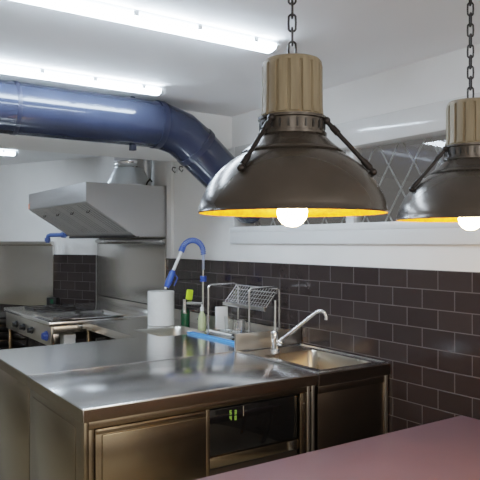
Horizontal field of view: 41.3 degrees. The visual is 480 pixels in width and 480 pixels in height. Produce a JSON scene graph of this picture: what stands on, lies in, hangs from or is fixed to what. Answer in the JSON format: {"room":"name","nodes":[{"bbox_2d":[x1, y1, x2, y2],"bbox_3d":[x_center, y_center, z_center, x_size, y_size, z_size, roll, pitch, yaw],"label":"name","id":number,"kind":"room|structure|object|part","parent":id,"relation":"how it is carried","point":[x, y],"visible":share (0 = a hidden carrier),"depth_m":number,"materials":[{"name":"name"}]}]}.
{"room":"commercial kitchen","nodes":[
{"label":"commercial kitchen","id":0,"kind":"room"},
{"bbox_2d":[0,157,96,347],"bbox_3d":[-3.160,0.328,8.246,3.598,2.555,0.208,0,0,29],"label":"wall","id":1,"kind":"structure","parent":0,"point":[74,259],"depth_m":7.59,"materials":[{"name":"white paint"}]},
{"bbox_2d":[0,241,53,305],"bbox_3d":[-2.967,0.410,7.987,1.689,0.790,0.050,0,0,29],"label":"panel","id":2,"kind":"object","parent":1,"relation":"attached to","point":[26,267],"visible":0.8,"depth_m":7.79,"materials":[{"name":"metal"}]},
{"bbox_2d":[47,297,58,304],"bbox_3d":[-2.227,0.729,7.558,0.147,0.090,0.050,0,0,21],"label":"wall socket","id":3,"kind":"object","parent":1,"relation":"attached to","point":[50,300],"visible":0.77,"depth_m":7.54,"materials":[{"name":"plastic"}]},
{"bbox_2d":[45,232,67,242],"bbox_3d":[-2.054,-0.065,7.217,0.474,0.195,0.069,0,0,36],"label":"gas pipe","id":4,"kind":"object","parent":1,"relation":"attached to","point":[62,235],"visible":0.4,"depth_m":7.25,"materials":[{"name":"blue metal"}]},
{"bbox_2d":[0,0,479,164],"bbox_3d":[-1.933,-1.015,3.042,5.800,0.100,13.200,0,0,-34],"label":"ceiling","id":5,"kind":"structure","parent":0,"point":[353,40],"depth_m":3.11,"materials":[{"name":"white paint"}]},
{"bbox_2d":[0,150,17,155],"bbox_3d":[-3.034,-0.927,6.401,1.540,0.054,0.108,0,0,-34],"label":"fluorescent light","id":6,"kind":"object","parent":5,"relation":"attached to","point":[2,152],"visible":1,"depth_m":6.75,"materials":[{"name":"white plastic"}]},
{"bbox_2d":[0,151,14,155],"bbox_3d":[-3.034,-0.919,6.401,1.480,0.033,0.100,0,0,-34],"label":"diffuser","id":7,"kind":"object","parent":6,"relation":"attached to","point":[9,153],"depth_m":6.74,"materials":[{"name":"white plastic"}]},
{"bbox_2d":[0,62,165,95],"bbox_3d":[-1.130,-0.936,3.585,1.540,0.054,0.108,0,0,-34],"label":"fluorescent light","id":8,"kind":"object","parent":5,"relation":"attached to","point":[5,68],"visible":1,"depth_m":3.68,"materials":[{"name":"white plastic"}]},
{"bbox_2d":[0,79,259,223],"bbox_3d":[-2.119,-0.545,3.313,5.379,0.838,0.328,0,0,-34],"label":"ventilation duct","id":9,"kind":"object","parent":5,"relation":"hanging from","point":[26,109],"visible":0.71,"depth_m":4.05,"materials":[{"name":"blue metal"}]},
{"bbox_2d":[12,0,281,53],"bbox_3d":[-0.459,-0.939,2.686,1.525,0.054,0.108,0,0,-34],"label":"fluorescent light","id":10,"kind":"object","parent":5,"relation":"attached to","point":[91,8],"visible":1,"depth_m":2.73,"materials":[{"name":"white plastic"}]},
{"bbox_2d":[198,0,388,226],"bbox_3d":[0.139,-0.502,1.699,0.502,0.934,0.502,0,0,23],"label":"pendant lamp","id":11,"kind":"object","parent":5,"relation":"hanging from","point":[291,172],"visible":1,"depth_m":1.58,"materials":[{"name":"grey metal"}]},
{"bbox_3d":[0.139,-0.707,1.699,0.020,0.454,0.020,0,0,-43],"label":"chain","id":12,"kind":"part","parent":11,"relation":"part of","materials":[{"name":"grey metal"}]},
{"bbox_3d":[0.139,-0.083,1.698,0.082,0.096,0.082,0,0,-34],"label":"bulb","id":13,"kind":"part","parent":11,"relation":"part of","materials":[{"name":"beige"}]},
{"bbox_3d":[0.139,-0.150,1.698,0.503,0.159,0.503,0,0,-34],"label":"lamp shade","id":14,"kind":"part","parent":11,"relation":"part of","materials":[{"name":"metal"}]},
{"bbox_2d":[396,0,479,229],"bbox_3d":[0.796,-0.500,2.196,0.502,0.934,0.502,0,0,3],"label":"pendant lamp","id":15,"kind":"object","parent":5,"relation":"hanging from","point":[450,192],"visible":1,"depth_m":2.12,"materials":[{"name":"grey metal"}]},
{"bbox_3d":[0.796,-0.148,2.195,0.503,0.159,0.503,0,0,-34],"label":"lamp shade","id":16,"kind":"part","parent":15,"relation":"part of","materials":[{"name":"metal"}]},
{"bbox_3d":[0.796,-0.081,2.194,0.082,0.096,0.082,0,0,-34],"label":"bulb","id":17,"kind":"part","parent":15,"relation":"part of","materials":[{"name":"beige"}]},
{"bbox_3d":[0.796,-0.706,2.196,0.020,0.454,0.020,0,0,-43],"label":"chain","id":18,"kind":"part","parent":15,"relation":"part of","materials":[{"name":"grey metal"}]},
{"bbox_2d":[96,43,479,432],"bbox_3d":[1.235,0.313,3.218,0.228,2.555,9.950,0,0,-34],"label":"wall","id":19,"kind":"structure","parent":0,"point":[414,308],"depth_m":3.69,"materials":[{"name":"white paint"}]},
{"bbox_2d":[28,157,166,238],"bbox_3d":[-1.464,-0.483,6.312,0.777,0.930,1.705,0,0,-34],"label":"extractor hood","id":20,"kind":"object","parent":19,"relation":"attached to","point":[128,205],"visible":0.9,"depth_m":5.75,"materials":[{"name":"metal"}]},
{"bbox_3d":[-1.938,-0.258,7.017,0.773,0.460,0.004,0,0,-34],"label":"panel","id":21,"kind":"part","parent":20,"relation":"part of","materials":[{"name":"metal"}]},
{"bbox_3d":[-0.986,-0.262,5.608,0.773,0.460,0.004,0,0,-34],"label":"panel","id":22,"kind":"part","parent":20,"relation":"part of","materials":[{"name":"metal"}]},
{"bbox_2d":[0,110,231,161],"bbox_3d":[-2.525,-0.835,3.845,5.320,0.255,0.925,0,0,-34],"label":"beam","id":23,"kind":"structure","parent":19,"relation":"attached to","point":[220,125],"depth_m":4.89,"materials":[{"name":"white paint"}]},
{"bbox_2d":[95,238,166,303],"bbox_3d":[-1.157,0.299,6.514,0.043,0.633,1.670,0,0,-34],"label":"panel","id":24,"kind":"object","parent":19,"relation":"attached to","point":[127,268],"visible":0.92,"depth_m":6.43,"materials":[{"name":"metal"}]},
{"bbox_2d":[167,162,173,257],"bbox_3d":[-0.632,-0.268,5.766,0.030,0.868,0.090,0,0,-34],"label":"trim","id":25,"kind":"structure","parent":19,"relation":"attached to","point":[170,174],"depth_m":5.73,"materials":[{"name":"white paint"}]},
{"bbox_2d":[172,166,182,173],"bbox_3d":[-0.545,-0.617,5.617,0.056,0.080,0.195,0,0,-34],"label":"loose wires","id":26,"kind":"object","parent":19,"relation":"attached to","point":[179,166],"visible":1,"depth_m":5.60,"materials":[{"name":"grey metal"}]},
{"bbox_2d":[230,93,479,244],"bbox_3d":[0.777,-0.348,3.821,0.174,0.745,5.500,0,0,-34],"label":"window","id":27,"kind":"structure","parent":19,"relation":"in","point":[428,120],"depth_m":3.68,"materials":[{"name":"white plastic"}]},
{"bbox_3d":[0.713,-0.081,3.853,0.104,0.043,2.685,0,0,-34],"label":"sill","id":28,"kind":"part","parent":27,"relation":"part of","materials":[{"name":"white plastic"}]},
{"bbox_2d":[256,138,443,225],"bbox_3d":[0.832,-0.356,3.859,0.022,0.728,5.500,0,0,-34],"label":"grille","id":29,"kind":"object","parent":27,"relation":"attached to","point":[359,150],"depth_m":3.75,"materials":[{"name":"grey"}]},
{"bbox_3d":[0.743,-0.346,3.874,0.170,0.743,2.685,0,0,-34],"label":"frame","id":30,"kind":"part","parent":27,"relation":"part of","materials":[{"name":"white plastic"}]},
{"bbox_3d":[-1.933,1.640,3.033,5.800,0.100,13.200,0,0,-34],"label":"floor","id":31,"kind":"structure","parent":0,"visible":0},
{"bbox_2d":[0,312,28,349],"bbox_3d":[-2.645,1.192,6.989,0.474,0.820,0.574,0,0,-34],"label":"rack","id":32,"kind":"object","parent":31,"relation":"on","point":[3,330],"visible":0.17,"depth_m":6.88,"materials":[{"name":"grey metal"}]},
{"bbox_2d":[0,312,5,318],"bbox_3d":[-2.645,0.831,6.990,0.424,0.022,0.550,0,0,-34],"label":"tray","id":33,"kind":"object","parent":32,"relation":"on","point":[2,314],"depth_m":6.91,"materials":[{"name":"grey metal"}]},
{"bbox_2d":[0,319,5,326],"bbox_3d":[-2.645,0.911,6.990,0.424,0.022,0.550,0,0,-34],"label":"tray","id":34,"kind":"object","parent":32,"relation":"on","point":[2,321],"depth_m":6.89,"materials":[{"name":"metal"}]},
{"bbox_2d":[0,327,17,334],"bbox_3d":[-2.645,0.991,6.990,0.424,0.022,0.550,0,0,-34],"label":"tray","id":35,"kind":"object","parent":32,"relation":"on","point":[3,330],"depth_m":6.83,"materials":[{"name":"grey metal"}]},
{"bbox_2d":[0,333,25,341],"bbox_3d":[-2.645,1.071,6.990,0.424,0.022,0.550,0,0,-34],"label":"tray","id":36,"kind":"object","parent":32,"relation":"on","point":[3,337],"depth_m":6.91,"materials":[{"name":"metal"}]},
{"bbox_2d":[0,341,25,349],"bbox_3d":[-2.645,1.151,6.989,0.424,0.022,0.550,0,0,-34],"label":"tray","id":37,"kind":"object","parent":32,"relation":"on","point":[3,345],"depth_m":6.87,"materials":[{"name":"grey metal"}]},
{"bbox_3d":[-2.305,1.192,6.888,0.024,0.820,0.024,0,0,-34],"label":"post","id":38,"kind":"part","parent":32,"relation":"part of","materials":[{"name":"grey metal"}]},
{"bbox_2d":[4,295,147,348],"bbox_3d":[-1.618,1.111,6.266,1.054,0.978,1.520,0,0,-34],"label":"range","id":39,"kind":"object","parent":31,"relation":"on","point":[21,319],"visible":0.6,"depth_m":6.13,"materials":[{"name":"metal"}]},
{"bbox_3d":[-2.381,1.256,6.607,0.040,0.690,0.040,0,0,-34],"label":"leg","id":40,"kind":"part","parent":39,"relation":"part of","materials":[{"name":"metal"}]},
{"bbox_3d":[-2.215,0.828,6.249,0.045,0.068,0.068,0,0,-34],"label":"knob","id":41,"kind":"part","parent":39,"relation":"part of","materials":[{"name":"black plastic"}]},
{"bbox_3d":[-2.069,0.827,6.034,0.045,0.068,0.068,0,0,-34],"label":"knob","id":42,"kind":"part","parent":39,"relation":"part of","materials":[{"name":"black plastic"}]},
{"bbox_3d":[-2.008,0.823,6.003,0.020,0.171,1.500,0,0,-34],"label":"panel","id":43,"kind":"part","parent":39,"relation":"part of","materials":[{"name":"metal"}]},
{"bbox_3d":[-1.924,0.826,5.819,0.045,0.068,0.068,0,0,-34],"label":"knob","id":44,"kind":"part","parent":39,"relation":"part of","materials":[{"name":"black plastic"}]},
{"bbox_3d":[-1.683,0.825,5.462,0.045,0.088,0.088,0,0,-34],"label":"knob","id":45,"kind":"part","parent":39,"relation":"part of","materials":[{"name":"blue plastic"}]},
{"bbox_3d":[-1.565,0.853,5.411,0.049,0.109,0.018,0,0,-34],"label":"panel","id":46,"kind":"part","parent":39,"relation":"part of","materials":[{"name":"metal"}]},
{"bbox_2d":[60,333,75,343],"bbox_3d":[-1.509,1.046,5.567,0.104,0.452,0.124,0,0,-34],"label":"box","id":47,"kind":"object","parent":39,"relation":"on","point":[65,338],"visible":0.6,"depth_m":5.52,"materials":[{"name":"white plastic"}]},
{"bbox_3d":[-1.509,0.839,5.568,0.104,0.038,0.124,0,0,-34],"label":"lid","id":48,"kind":"part","parent":47,"relation":"part of","materials":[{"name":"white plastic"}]},
{"bbox_3d":[-1.192,0.767,5.663,0.949,0.061,0.018,0,0,-34],"label":"panel","id":49,"kind":"part","parent":39,"relation":"part of","materials":[{"name":"metal"}]},
{"bbox_2d":[4,302,147,326],"bbox_3d":[-1.615,0.719,6.269,1.010,0.038,1.520,0,0,-34],"label":"cooktop","id":50,"kind":"object","parent":39,"relation":"in","point":[25,313],"depth_m":6.27,"materials":[{"name":"metal"}]},
{"bbox_2d":[33,309,126,321],"bbox_3d":[-1.450,0.685,5.768,0.680,0.024,0.555,0,0,-34],"label":"baking tray","id":51,"kind":"object","parent":39,"relation":"on","point":[87,314],"visible":1,"depth_m":5.84,"materials":[{"name":"metal"}]},
{"bbox_2d":[0,309,282,479],"bbox_3d":[-0.897,1.102,4.552,1.780,0.985,1.948,0,0,-34],"label":"countertop","id":52,"kind":"structure","parent":31,"relation":"on","point":[134,340],"depth_m":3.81,"materials":[{"name":"metal"}]},
{"bbox_3d":[-1.312,1.112,3.618,0.018,0.758,0.846,0,0,-34],"label":"panel","id":53,"kind":"part","parent":52,"relation":"part of","materials":[{"name":"metal"}]},
{"bbox_3d":[-1.280,1.167,5.408,0.040,0.860,0.040,0,0,-34],"label":"leg","id":54,"kind":"part","parent":52,"relation":"part of","materials":[{"name":"metal"}]},
{"bbox_2d":[148,290,173,325],"bbox_3d":[-0.648,0.556,5.215,0.218,0.276,0.218,0,0,-34],"label":"paper roll","id":55,"kind":"object","parent":52,"relation":"on","point":[160,302],"visible":1,"depth_m":5.12,"materials":[{"name":"white paper"}]},
{"bbox_2d":[137,326,206,336],"bbox_3d":[-0.525,0.796,4.863,0.420,0.200,0.450,0,0,-34],"label":"sink","id":56,"kind":"object","parent":52,"relation":"in","point":[167,331],"depth_m":5.06,"materials":[{"name":"metal"}]},
{"bbox_2d":[164,238,206,327],"bbox_3d":[-0.408,0.338,4.953,0.376,0.715,0.146,0,0,-34],"label":"tap","id":57,"kind":"object","parent":52,"relation":"on","point":[170,277],"visible":0.92,"depth_m":5.00,"materials":[{"name":"silver metal"}]},
{"bbox_3d":[-0.541,0.300,4.896,0.092,0.142,0.054,0,0,-34],"label":"spray handle","id":58,"kind":"part","parent":57,"relation":"part of","materials":[{"name":"blue plastic"}]},
{"bbox_2d":[186,289,192,299],"bbox_3d":[-0.401,0.435,5.039,0.064,0.089,0.024,0,0,-34],"label":"sponge","id":59,"kind":"object","parent":57,"relation":"on","point":[189,293],"visible":1,"depth_m":5.03,"materials":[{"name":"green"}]},
{"bbox_2d":[181,308,189,324],"bbox_3d":[-0.451,0.609,5.245,0.076,0.174,0.076,0,0,-34],"label":"soap bottle","id":60,"kind":"object","parent":52,"relation":"on","point":[185,317],"visible":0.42,"depth_m":5.21,"materials":[{"name":"green plastic"}]},
{"bbox_2d":[198,304,205,330],"bbox_3d":[-0.292,0.595,4.894,0.064,0.199,0.064,0,0,-34],"label":"detergent bottle","id":61,"kind":"object","parent":52,"relation":"on","point":[201,317],"visible":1,"depth_m":4.87,"materials":[{"name":"green plastic"}]},
{"bbox_2d":[187,331,233,344],"bbox_3d":[-0.184,0.687,4.449,0.051,0.014,0.680,0,0,-34],"label":"tray","id":62,"kind":"object","parent":52,"relation":"on","point":[191,332],"visible":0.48,"depth_m":4.46,"materials":[{"name":"blue plastic"}]},
{"bbox_2d":[206,283,279,340],"bbox_3d":[-0.003,0.504,4.508,0.311,0.377,0.565,0,0,-34],"label":"dish rack","id":63,"kind":"object","parent":52,"relation":"on","point":[230,336],"visible":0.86,"depth_m":4.50,"materials":[{"name":"silver metal"}]},
{"bbox_2d":[215,306,227,329],"bbox_3d":[-0.136,0.572,4.681,0.100,0.165,0.020,0,0,-34],"label":"chopping board","id":64,"kind":"object","parent":63,"relation":"in","point":[220,312],"visible":0.76,"depth_m":4.66,"materials":[{"name":"white plastic"}]},
{"bbox_3d":[-0.085,0.664,4.401,0.011,0.011,0.450,0,0,-36],"label":"rail","id":65,"kind":"part","parent":63,"relation":"part of","materials":[{"name":"silver metal"}]},
{"bbox_2d":[210,333,234,340],"bbox_3d":[0.014,0.689,4.468,0.270,0.006,0.450,0,0,-34],"label":"drip tray","id":66,"kind":"object","parent":63,"relation":"on","point":[220,335],"depth_m":4.47,"materials":[{"name":"metal"}]},
{"bbox_2d":[224,316,233,331],"bbox_3d":[-0.078,0.599,4.532,0.068,0.110,0.068,0,0,-34],"label":"drinking glass","id":67,"kind":"object","parent":63,"relation":"in","point":[229,320],"visible":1,"depth_m":4.51,"materials":[{"name":"white"}]},
{"bbox_2d":[234,319,246,332],"bbox_3d":[0.005,0.609,4.497,0.088,0.090,0.072,0,0,0],"label":"steel cup","id":68,"kind":"object","parent":63,"relation":"in","point":[241,323],"visible":0.98,"depth_m":4.47,"materials":[{"name":"silver metal"}]},
{"bbox_3d":[0.075,0.398,4.534,0.115,0.133,0.513,0,0,-34],"label":"grid frame","id":69,"kind":"part","parent":63,"relation":"part of","materials":[{"name":"silver metal"}]},
{"bbox_2d":[27,351,317,479],"bbox_3d":[-0.342,1.139,3.265,1.258,0.902,0.803,0,0,-34],"label":"cabinet","id":70,"kind":"object","parent":31,"relation":"on","point":[146,420],"depth_m":2.91,"materials":[{"name":"silver metal"}]},
{"bbox_3d":[-0.847,1.119,2.928,0.020,0.740,0.775,0,0,-34],"label":"panel","id":71,"kind":"part","parent":70,"relation":"part of","materials":[{"name":"metal"}]},
{"bbox_3d":[-0.381,1.129,2.782,0.532,0.689,0.020,0,0,-34],"label":"door","id":72,"kind":"part","parent":70,"relation":"part of","materials":[{"name":"metal"}]},
{"bbox_3d":[-0.364,1.134,2.775,0.502,0.650,0.010,0,0,-34],"label":"raised panel","id":73,"kind":"part","parent":70,"relation":"part of","materials":[{"name":"metal"}]},
{"bbox_2d":[28,352,317,422],"bbox_3d":[-0.341,0.719,3.266,1.256,0.058,0.798,0,0,-34],"label":"countertop","id":74,"kind":"structure","parent":70,"relation":"on","point":[115,385],"depth_m":3.17,"materials":[{"name":"metal"}]},
{"bbox_3d":[-0.121,1.119,2.963,1.222,0.740,0.020,0,0,-34],"label":"frame","id":75,"kind":"part","parent":70,"relation":"part of","materials":[{"name":"metal"}]},
{"bbox_2d":[210,395,297,475],"bbox_3d":[-0.108,1.132,3.376,0.530,0.683,0.680,0,0,-34],"label":"appliance","id":76,"kind":"object","parent":70,"relation":"on","point":[243,435],"visible":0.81,"depth_m":3.09,"materials":[{"name":"black glass"}]},
{"bbox_3d":[0.068,1.265,3.116,0.524,0.390,0.025,0,0,-34],"label":"door","id":77,"kind":"part","parent":76,"relation":"part of","materials":[{"name":"black"}]},
{"bbox_3d":[0.348,1.121,3.278,0.020,0.738,0.022,0,0,-34],"label":"post","id":78,"kind":"part","parent":70,"relation":"part of","materials":[{"name":"metal"}]},
{"bbox_3d":[0.372,1.121,3.295,0.020,0.738,0.022,0,0,-34],"label":"post","id":79,"kind":"part","parent":70,"relation":"part of","materials":[{"name":"metal"}]},
{"bbox_2d":[234,328,389,454],"bbox_3d":[0.403,1.088,3.767,0.527,1.008,0.800,0,0,-34],"label":"sink","id":80,"kind":"object","parent":31,"relation":"on","point":[351,391],"visible":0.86,"depth_m":3.51,"materials":[{"name":"metal"}]},
{"bbox_3d":[0.186,1.111,3.636,0.010,0.760,0.758,0,0,-34],"label":"panel","id":81,"kind":"part","parent":80,"relation":"part of","materials":[{"name":"metal"}]},
{"bbox_2d":[234,345,389,385],"bbox_3d":[0.402,0.726,3.769,0.527,0.068,0.798,0,0,-34],"label":"countertop","id":82,"kind":"structure","parent":80,"relation":"on","point":[261,352],"depth_m":3.74,"materials":[{"name":"metal"}]},
{"bbox_2d":[270,300,328,351],"bbox_3d":[0.360,0.535,3.918,0.367,0.315,0.064,0,0,18],"label":"tap","id":83,"kind":"object","parent":82,"relation":"on","point":[275,342],"visible":1,"depth_m":3.94,"materials":[{"name":"silver metal"}]},
{"bbox_3d":[0.220,0.475,3.968,0.023,0.196,0.021,0,0,-34],"label":"lever","id":84,"kind":"part","parent":83,"relation":"part of","materials":[{"name":"silver metal"}]},
{"bbox_3d":[0.376,0.538,3.923,0.339,0.230,0.032,0,0,15],"label":"spout","id":85,"kind":"part","parent":83,"relation":"part of","materials":[{"name":"silver metal"}]},
{"bbox_3d":[0.445,0.802,3.705,0.380,0.220,0.515,0,0,-34],"label":"bowl","id":86,"kind":"part","parent":80,"relation":"part of","materials":[{"name":"metal"}]},
{"bbox_3d":[0.603,1.127,3.449,0.491,0.728,0.015,0,0,-34],"label":"panel","id":87,"kind":"part","parent":80,"relation":"part of","materials":[{"name":"metal"}]},
{"bbox_3d":[0.609,0.783,3.442,0.491,0.036,0.004,0,0,-34],"label":"rail","id":88,"kind":"part","parent":80,"relation":"part of","materials":[{"name":"metal"}]},
{"bbox_3d":[0.820,1.126,3.592,0.024,0.730,0.022,0,0,-34],"label":"post","id":89,"kind":"part","parent":80,"relation":"part of","materials":[{"name":"metal"}]},
{"bbox_2d":[196,415,479,479],"bbox_3d":[0.375,1.216,2.003,2.370,0.741,1.005,0,0,-34],"label":"dining table","id":90,"kind":"object","parent":31,"relation":"on","point":[447,449],"visible":1,"depth_m":2.45,"materials":[{"name":"laminate"}]}
]}

